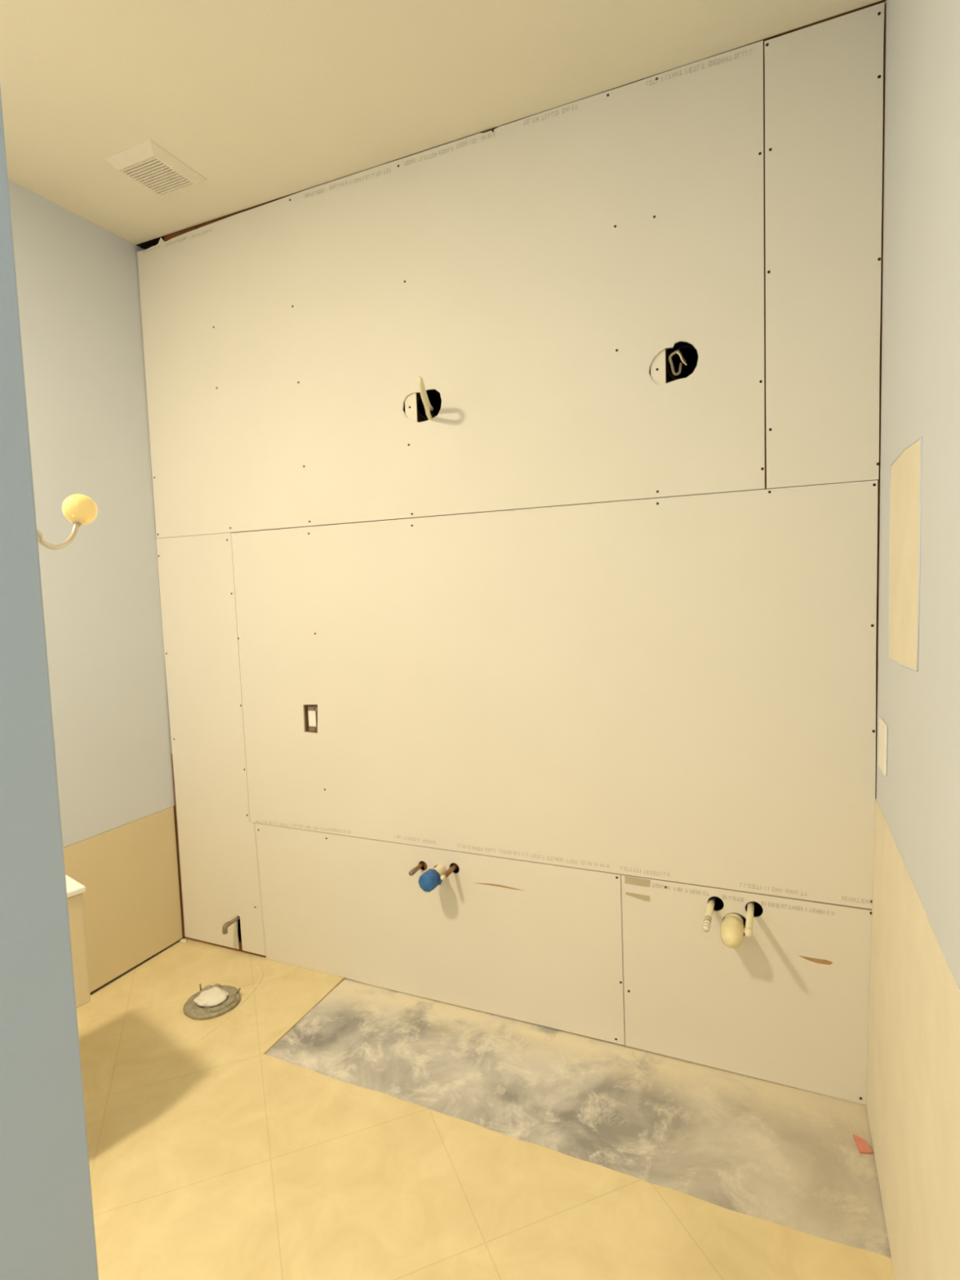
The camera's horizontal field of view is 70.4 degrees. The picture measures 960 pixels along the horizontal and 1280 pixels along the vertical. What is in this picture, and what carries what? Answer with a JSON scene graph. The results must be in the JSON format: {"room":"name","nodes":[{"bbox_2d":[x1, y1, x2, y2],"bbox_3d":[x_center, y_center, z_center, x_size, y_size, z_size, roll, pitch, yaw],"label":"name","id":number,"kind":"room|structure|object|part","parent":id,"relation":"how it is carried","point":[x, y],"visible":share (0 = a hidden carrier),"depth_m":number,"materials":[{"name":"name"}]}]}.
{"room":"bathroom","nodes":[
{"label":"bathroom","id":0,"kind":"room"},
{"bbox_2d":[0,85,98,1279],"bbox_3d":[-0.798,0.077,-0.208,0.115,3.045,1.819,0,5,24],"label":"wall","id":1,"kind":"structure","parent":0,"point":[47,1227],"depth_m":0.58,"materials":[{"name":"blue paint"}]},
{"bbox_2d":[8,179,183,992],"bbox_3d":[-2.151,-0.008,1.466,0.140,3.045,3.800,0,5,24],"label":"wall","id":2,"kind":"structure","parent":0,"point":[77,279],"depth_m":2.70,"materials":[{"name":"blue paint"}]},
{"bbox_2d":[36,493,97,549],"bbox_3d":[-0.563,-0.156,0.812,0.061,0.105,0.543,-3,5,-11],"label":"wall sconce","id":3,"kind":"object","parent":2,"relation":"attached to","point":[79,509],"visible":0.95,"depth_m":1.03,"materials":[{"name":"yellow glass"}]},
{"bbox_3d":[-0.560,-0.140,0.820,0.044,0.050,0.468,-3,4,-10],"label":"arm","id":4,"kind":"part","parent":3,"relation":"part of","materials":[{"name":"silver metal"}]},
{"bbox_3d":[-0.618,-0.202,1.050,0.048,0.046,0.048,0,5,24],"label":"globe","id":5,"kind":"part","parent":3,"relation":"part of","materials":[{"name":"yellow glass"}]},
{"bbox_2d":[62,806,182,992],"bbox_3d":[-2.094,1.203,1.441,0.012,0.614,3.596,0,5,24],"label":"board","id":6,"kind":"object","parent":2,"relation":"attached to","point":[128,872],"visible":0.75,"depth_m":2.84,"materials":[{"name":"beige wood"}]},
{"bbox_2d":[0,0,881,244],"bbox_3d":[-0.944,-1.570,0.626,3.041,0.120,3.700,0,5,24],"label":"ceiling","id":7,"kind":"structure","parent":0,"point":[266,100],"depth_m":1.96,"materials":[{"name":"paint"}]},
{"bbox_2d":[104,139,206,196],"bbox_3d":[-1.123,-1.630,2.367,0.214,0.018,0.240,0,5,24],"label":"ceiling vent","id":8,"kind":"object","parent":7,"relation":"in","point":[147,163],"visible":1,"depth_m":2.34,"materials":[{"name":"plastic"}]},
{"bbox_2d":[76,936,894,1279],"bbox_3d":[-0.790,1.572,0.985,3.041,0.120,3.950,0,5,24],"label":"floor","id":9,"kind":"structure","parent":0,"point":[215,1157],"depth_m":1.89,"materials":[{"name":"stone"}]},
{"bbox_2d":[65,874,90,1008],"bbox_3d":[-1.411,1.075,1.708,0.423,0.800,0.678,2,6,39],"label":"vanity cabinet","id":10,"kind":"object","parent":9,"relation":"on","point":[75,890],"visible":0.19,"depth_m":1.80,"materials":[{"name":"white wood"}]},
{"bbox_3d":[-1.283,0.666,1.851,0.423,0.016,0.229,2,6,39],"label":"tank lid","id":11,"kind":"part","parent":10,"relation":"part of","materials":[{"name":"white ceramic"}]},
{"bbox_2d":[179,938,186,942],"bbox_3d":[-1.344,1.361,3.082,0.037,0.013,0.026,0,5,24],"label":"lump","id":12,"kind":"object","parent":9,"relation":"on","point":[182,940],"visible":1,"depth_m":3.07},
{"bbox_2d":[183,983,240,1019],"bbox_3d":[-1.026,1.369,2.606,0.204,0.050,0.205,0,5,24],"label":"flange","id":13,"kind":"object","parent":9,"relation":"on","point":[191,1010],"visible":0.78,"depth_m":2.56,"materials":[{"name":"grey metal"}]},
{"bbox_2d":[193,986,229,1008],"bbox_3d":[-1.026,1.372,2.607,0.122,0.043,0.117,0,5,24],"label":"rag","id":14,"kind":"object","parent":13,"relation":"on","point":[213,997],"visible":1,"depth_m":2.59,"materials":[{"name":"white fabric"}]},
{"bbox_2d":[200,964,262,1039],"bbox_3d":[-0.933,1.389,2.631,0.082,0.010,0.483,-2,4,3],"label":"trail","id":15,"kind":"object","parent":9,"relation":"on","point":[254,965],"visible":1,"depth_m":2.63,"materials":[{"name":"beige"}]},
{"bbox_2d":[853,1133,872,1154],"bbox_3d":[1.048,1.385,1.870,0.033,0.006,0.060,-1,4,7],"label":"scrap","id":16,"kind":"object","parent":9,"relation":"on","point":[863,1147],"visible":1,"depth_m":1.86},
{"bbox_2d":[136,0,886,1041],"bbox_3d":[-0.120,-0.217,2.526,3.001,3.165,0.200,0,5,24],"label":"wall","id":17,"kind":"structure","parent":0,"point":[718,905],"depth_m":2.00,"materials":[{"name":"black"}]},
{"bbox_2d":[155,533,266,955],"bbox_3d":[-1.164,0.456,2.942,0.475,1.801,0.008,0,5,24],"label":"board","id":18,"kind":"object","parent":17,"relation":"attached to","point":[218,850],"visible":1,"depth_m":2.94,"materials":[{"name":"paper"}]},
{"bbox_2d":[222,915,239,934],"bbox_3d":[-1.059,1.224,2.962,0.021,0.041,0.161,0,5,24],"label":"supply pipe","id":19,"kind":"object","parent":18,"relation":"attached to","point":[224,930],"visible":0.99,"depth_m":2.90,"materials":[{"name":"grey metal"}]},
{"bbox_3d":[-0.074,1.342,2.610,2.739,0.040,0.111,0,5,24],"label":"sole plate","id":20,"kind":"part","parent":17,"relation":"part of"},
{"bbox_2d":[404,392,417,422],"bbox_3d":[-0.246,-0.834,2.425,0.047,0.133,0.005,0,5,24],"label":"stud face","id":21,"kind":"object","parent":17,"relation":"attached to","point":[411,410],"visible":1,"depth_m":2.42,"materials":[{"name":"white paint"}]},
{"bbox_2d":[408,861,424,875],"bbox_3d":[-0.225,0.848,2.550,0.020,0.019,0.140,0,5,24],"label":"supply pipe","id":22,"kind":"object","parent":17,"relation":"attached to","point":[413,871],"visible":0.85,"depth_m":2.51,"materials":[{"name":"orange metal"}]},
{"bbox_2d":[417,390,441,419],"bbox_3d":[-0.167,-0.835,2.427,0.100,0.100,0.055,0,5,24],"label":"junction box","id":23,"kind":"object","parent":17,"relation":"attached to","point":[434,397],"visible":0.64,"depth_m":2.40,"materials":[{"name":"plastic"}]},
{"bbox_2d":[417,376,435,419],"bbox_3d":[-0.180,-0.813,2.314,0.032,0.094,0.272,-1,4,8],"label":"electrical cable","id":24,"kind":"object","parent":23,"relation":"attached to","point":[428,407],"visible":0.84,"depth_m":2.26,"materials":[{"name":"beige plastic"}]},
{"bbox_2d":[254,822,625,1044],"bbox_3d":[-0.231,1.073,2.588,1.553,0.597,0.008,0,5,24],"label":"board","id":25,"kind":"object","parent":17,"relation":"attached to","point":[540,944],"visible":0.91,"depth_m":2.52,"materials":[{"name":"paper"}]},
{"bbox_2d":[418,862,453,892],"bbox_3d":[-0.153,0.857,2.494,0.073,0.064,0.186,0,5,24],"label":"drain pipe","id":26,"kind":"object","parent":25,"relation":"attached to","point":[430,879],"visible":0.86,"depth_m":2.42,"materials":[{"name":"blue plastic"}]},
{"bbox_2d":[440,863,458,879],"bbox_3d":[-0.103,0.838,2.483,0.018,0.017,0.162,0,5,24],"label":"supply pipe","id":27,"kind":"object","parent":17,"relation":"attached to","point":[455,866],"visible":0.85,"depth_m":2.45,"materials":[{"name":"orange metal"}]},
{"bbox_2d":[137,40,764,538],"bbox_3d":[-0.310,-1.054,2.427,2.446,1.227,0.008,0,5,24],"label":"board","id":28,"kind":"object","parent":17,"relation":"attached to","point":[533,272],"visible":1,"depth_m":2.28,"materials":[{"name":"paper"}]},
{"bbox_3d":[-0.104,-1.711,2.342,2.585,0.160,0.111,0,5,24],"label":"plate","id":29,"kind":"part","parent":17,"relation":"part of","materials":[{"name":"white paint"}]},
{"bbox_2d":[231,480,877,909],"bbox_3d":[0.057,0.167,2.377,2.312,1.218,0.008,0,5,24],"label":"board","id":30,"kind":"object","parent":17,"relation":"attached to","point":[679,689],"visible":1,"depth_m":2.24,"materials":[{"name":"paper"}]},
{"bbox_2d":[304,704,317,733],"bbox_3d":[-0.660,0.313,2.749,0.074,0.115,0.064,0,5,24],"label":"outlet box","id":31,"kind":"object","parent":30,"relation":"attached to","point":[310,710],"visible":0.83,"depth_m":2.72,"materials":[{"name":"brown plastic"}]},
{"bbox_2d":[307,710,317,726],"bbox_3d":[-0.665,0.314,2.736,0.036,0.063,0.035,0,5,24],"label":"receptacle","id":32,"kind":"object","parent":31,"relation":"attached to","point":[312,714],"depth_m":2.72,"materials":[{"name":"white plastic"}]},
{"bbox_2d":[650,349,666,384],"bbox_3d":[0.544,-0.837,2.076,0.045,0.124,0.005,0,5,24],"label":"stud face","id":33,"kind":"object","parent":17,"relation":"attached to","point":[658,364],"visible":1,"depth_m":2.07,"materials":[{"name":"white paint"}]},
{"bbox_2d":[666,346,697,380],"bbox_3d":[0.627,-0.838,2.078,0.100,0.100,0.055,0,5,24],"label":"junction box","id":34,"kind":"object","parent":17,"relation":"attached to","point":[689,353],"visible":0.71,"depth_m":2.05,"materials":[{"name":"plastic"}]},
{"bbox_2d":[668,350,687,375],"bbox_3d":[0.616,-0.833,2.058,0.092,0.070,0.038,-5,5,-34],"label":"electrical cable","id":35,"kind":"object","parent":34,"relation":"in","point":[677,352],"visible":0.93,"depth_m":2.04,"materials":[{"name":"beige plastic"}]},
{"bbox_2d":[621,874,871,1105],"bbox_3d":[0.811,1.076,2.129,0.727,0.598,0.008,0,5,24],"label":"board","id":36,"kind":"object","parent":17,"relation":"attached to","point":[788,1005],"visible":0.94,"depth_m":2.11,"materials":[{"name":"paper"}]},
{"bbox_2d":[702,896,715,932],"bbox_3d":[0.706,0.835,2.091,0.020,0.020,0.226,0,5,24],"label":"supply pipe","id":37,"kind":"object","parent":36,"relation":"attached to","point":[708,918],"visible":0.98,"depth_m":2.06,"materials":[{"name":"beige plastic"}]},
{"bbox_2d":[720,912,745,948],"bbox_3d":[0.778,0.882,2.084,0.074,0.067,0.189,0,5,24],"label":"drain pipe","id":38,"kind":"object","parent":36,"relation":"attached to","point":[732,928],"visible":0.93,"depth_m":2.03,"materials":[{"name":"plastic"}]},
{"bbox_2d":[744,901,754,937],"bbox_3d":[0.808,0.825,2.034,0.022,0.022,0.246,0,5,24],"label":"supply pipe","id":39,"kind":"object","parent":36,"relation":"attached to","point":[750,908],"visible":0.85,"depth_m":1.99,"materials":[{"name":"beige plastic"}]},
{"bbox_2d":[764,2,884,488],"bbox_3d":[0.942,-1.050,1.875,0.290,1.223,0.008,0,5,24],"label":"board","id":40,"kind":"object","parent":17,"relation":"attached to","point":[824,81],"visible":1,"depth_m":1.87,"materials":[{"name":"paper"}]},
{"bbox_2d":[875,0,959,988],"bbox_3d":[0.707,-0.053,0.834,0.123,3.045,2.650,0,5,24],"label":"wall","id":41,"kind":"structure","parent":0,"point":[918,703],"depth_m":1.29,"materials":[{"name":"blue paint"}]},
{"bbox_2d":[878,717,887,776],"bbox_3d":[1.058,0.279,1.785,0.007,0.132,0.112,0,5,24],"label":"switch plate","id":42,"kind":"object","parent":41,"relation":"attached to","point":[882,735],"visible":1,"depth_m":1.76,"materials":[{"name":"white plastic"}]},
{"bbox_2d":[866,799,959,1279],"bbox_3d":[0.830,0.971,1.284,0.017,0.923,1.500,0,5,24],"label":"board","id":43,"kind":"object","parent":41,"relation":"attached to","point":[913,1090],"visible":1,"depth_m":1.36,"materials":[{"name":"paint"}]}
]}

